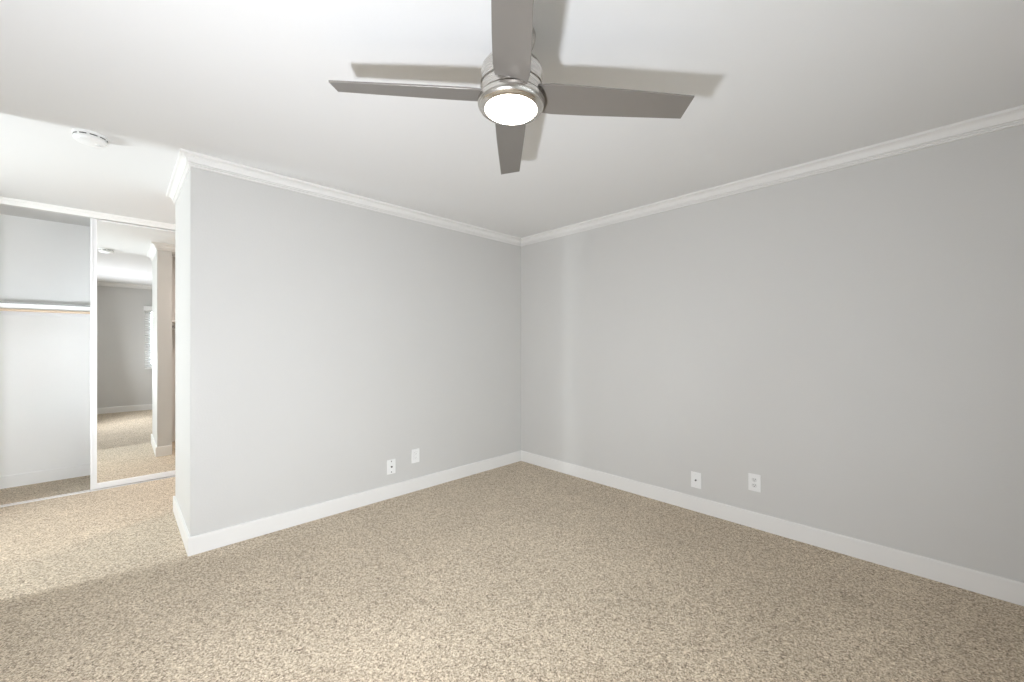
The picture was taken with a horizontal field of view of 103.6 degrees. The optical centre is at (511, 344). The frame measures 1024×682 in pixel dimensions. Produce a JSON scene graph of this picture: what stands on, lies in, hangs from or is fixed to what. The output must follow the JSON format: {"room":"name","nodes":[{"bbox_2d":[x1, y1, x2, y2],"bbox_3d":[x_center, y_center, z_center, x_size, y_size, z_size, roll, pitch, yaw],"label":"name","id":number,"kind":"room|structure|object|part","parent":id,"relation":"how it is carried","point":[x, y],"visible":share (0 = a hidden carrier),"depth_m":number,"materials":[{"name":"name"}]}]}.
{"room":"empty bedroom","nodes":[
{"label":"empty bedroom","id":0,"kind":"room"},
{"bbox_2d":[0,214,89,475],"bbox_3d":[-3.756,0.061,4.383,5.600,2.430,0.100,0,0,-44],"label":"wall","id":1,"kind":"structure","parent":0,"point":[45,360],"depth_m":3.73,"materials":[{"name":"white paint"}]},
{"bbox_2d":[0,464,89,488],"bbox_3d":[-4.103,1.221,3.965,2.520,0.110,0.014,0,0,-44],"label":"baseboard","id":2,"kind":"structure","parent":1,"relation":"attached to","point":[8,481],"depth_m":3.73,"materials":[{"name":"white paint"}]},
{"bbox_2d":[175,167,520,536],"bbox_3d":[-1.246,0.061,3.771,2.860,2.430,0.920,0,0,-44],"label":"wall","id":3,"kind":"structure","parent":0,"point":[320,343],"depth_m":2.99,"materials":[{"name":"grey paint"}]},
{"bbox_2d":[173,450,521,556],"bbox_3d":[-1.251,1.221,3.766,2.874,0.110,0.948,0,0,-44],"label":"baseboard","id":4,"kind":"structure","parent":3,"relation":"attached to","point":[204,542],"depth_m":2.96,"materials":[{"name":"white paint"}]},
{"bbox_2d":[387,459,395,474],"bbox_3d":[-1.003,1.018,3.355,0.076,0.120,0.014,0,0,-44],"label":"outlet","id":5,"kind":"object","parent":3,"relation":"attached to","point":[391,464],"visible":1,"depth_m":3.36,"materials":[{"name":"white plastic"}]},
{"bbox_2d":[412,448,418,462],"bbox_3d":[-0.841,0.971,3.517,0.076,0.120,0.009,0,0,-44],"label":"power outlet","id":6,"kind":"object","parent":3,"relation":"attached to","point":[415,452],"visible":1,"depth_m":3.51,"materials":[{"name":"white plastic"}]},
{"bbox_2d":[414,452,417,459],"bbox_3d":[-0.839,0.971,3.515,0.033,0.067,0.003,0,0,-44],"label":"receptacle","id":7,"kind":"object","parent":6,"relation":"attached to","point":[415,453],"depth_m":3.51,"materials":[{"name":"white plastic"}]},
{"bbox_2d":[166,105,1023,245],"bbox_3d":[-0.999,-1.117,1.555,5.600,0.075,4.542,0,0,-44],"label":"trim","id":8,"kind":"structure","parent":3,"relation":"attached to","point":[1014,116],"depth_m":2.73,"materials":[{"name":"white paint"}]},
{"bbox_2d":[0,0,1023,237],"bbox_3d":[-1.567,-1.194,2.138,5.900,0.080,6.470,0,0,-44],"label":"ceiling","id":9,"kind":"structure","parent":0,"point":[775,85],"depth_m":1.84,"materials":[{"name":"white paint"}]},
{"bbox_2d":[72,129,107,147],"bbox_3d":[-2.325,-1.129,2.223,0.140,0.051,0.140,0,0,29],"label":"smoke detector","id":10,"kind":"object","parent":9,"relation":"attached to","point":[86,137],"visible":1,"depth_m":2.19,"materials":[{"name":"white plastic"}]},
{"bbox_2d":[328,0,694,173],"bbox_3d":[-0.003,-1.006,1.507,1.006,0.296,1.006,0,0,45],"label":"ceiling fan","id":11,"kind":"object","parent":9,"relation":"hanging from","point":[511,95],"visible":1,"depth_m":1.47,"materials":[{"name":"silver metal"}]},
{"bbox_3d":[-0.384,-0.946,1.503,0.570,0.039,0.128,3,0,-1],"label":"blade","id":12,"kind":"part","parent":11,"relation":"part of","materials":[{"name":"silver metal"}]},
{"bbox_3d":[-0.007,-0.926,1.888,0.130,0.032,0.570,0,0,-1],"label":"blade","id":13,"kind":"part","parent":11,"relation":"part of","materials":[{"name":"silver metal"}]},
{"bbox_3d":[0.001,-0.926,1.125,0.128,0.039,0.570,3,0,-1],"label":"blade","id":14,"kind":"part","parent":11,"relation":"part of","materials":[{"name":"silver metal"}]},
{"bbox_3d":[0.378,-0.905,1.511,0.570,0.039,0.128,3,0,-1],"label":"blade","id":15,"kind":"part","parent":11,"relation":"part of","materials":[{"name":"silver metal"}]},
{"bbox_2d":[0,461,1023,681],"bbox_3d":[-1.567,1.316,2.138,5.900,0.080,6.470,0,0,-44],"label":"floor","id":16,"kind":"structure","parent":0,"point":[520,571],"depth_m":2.00,"materials":[{"name":"beige carpet"}]},
{"bbox_2d":[0,475,174,507],"bbox_3d":[-3.669,1.273,3.520,2.520,0.006,0.056,0,0,-44],"label":"door track","id":17,"kind":"object","parent":16,"relation":"on","point":[174,475],"visible":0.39,"depth_m":3.42,"materials":[{"name":"white metal"}]},
{"bbox_2d":[90,218,174,489],"bbox_3d":[-3.228,0.083,3.935,1.229,2.362,0.030,0,0,-44],"label":"door","id":18,"kind":"structure","parent":17,"relation":"on","point":[132,267],"depth_m":3.69,"materials":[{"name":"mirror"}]},
{"bbox_3d":[-3.228,-1.092,3.935,1.149,0.012,0.022,0,0,-44],"label":"rail","id":19,"kind":"part","parent":18,"relation":"part of","materials":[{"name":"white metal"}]},
{"bbox_3d":[-3.228,1.241,3.935,1.149,0.046,0.028,0,0,-44],"label":"rail","id":20,"kind":"part","parent":18,"relation":"part of","materials":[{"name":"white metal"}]},
{"bbox_2d":[521,124,1023,582],"bbox_3d":[0.495,0.061,4.127,0.130,2.430,6.400,0,0,-44],"label":"wall","id":21,"kind":"structure","parent":0,"point":[850,340],"depth_m":2.56,"materials":[{"name":"grey paint"}]},
{"bbox_2d":[691,471,700,488],"bbox_3d":[1.408,1.039,3.086,0.016,0.120,0.076,0,0,-44],"label":"outlet","id":22,"kind":"object","parent":21,"relation":"attached to","point":[695,477],"visible":1,"depth_m":3.08,"materials":[{"name":"white plastic"}]},
{"bbox_2d":[748,473,760,491],"bbox_3d":[1.687,0.961,2.805,0.009,0.120,0.076,0,0,-44],"label":"power outlet","id":23,"kind":"object","parent":21,"relation":"attached to","point":[754,480],"visible":1,"depth_m":2.80,"materials":[{"name":"white plastic"}]},
{"bbox_2d":[521,451,1023,605],"bbox_3d":[1.345,1.221,3.152,0.014,0.110,3.556,0,0,-44],"label":"baseboard","id":24,"kind":"structure","parent":21,"relation":"attached to","point":[1005,589],"depth_m":2.54,"materials":[{"name":"white paint"}]},
{"bbox_3d":[-3.302,0.061,3.917,5.600,2.430,0.100,0,0,-44],"label":"wall","id":25,"kind":"structure","parent":0,"visible":0},
{"bbox_2d":[0,196,174,230],"bbox_3d":[-3.674,-1.128,3.525,2.520,0.052,0.122,0,0,-44],"label":"trim","id":26,"kind":"structure","parent":25,"relation":"attached to","point":[5,201],"depth_m":3.45,"materials":[{"name":"white paint"}]},
{"bbox_3d":[-3.916,0.061,3.773,2.760,2.430,0.550,0,0,-44],"label":"wall","id":27,"kind":"structure","parent":0,"visible":0},
{"bbox_2d":[0,301,89,317],"bbox_3d":[-3.984,-0.311,3.844,2.520,0.094,0.351,0,0,-44],"label":"closet shelf","id":28,"kind":"object","parent":27,"relation":"attached to","point":[9,305],"visible":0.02,"depth_m":3.60,"materials":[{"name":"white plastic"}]},
{"bbox_2d":[0,308,89,313],"bbox_3d":[-3.888,-0.292,3.744,2.518,0.022,0.022,0,0,-44],"label":"closet rod","id":29,"kind":"object","parent":28,"relation":"attached to","point":[1,309],"visible":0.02,"depth_m":3.53,"materials":[{"name":"brown wood"}]}
]}

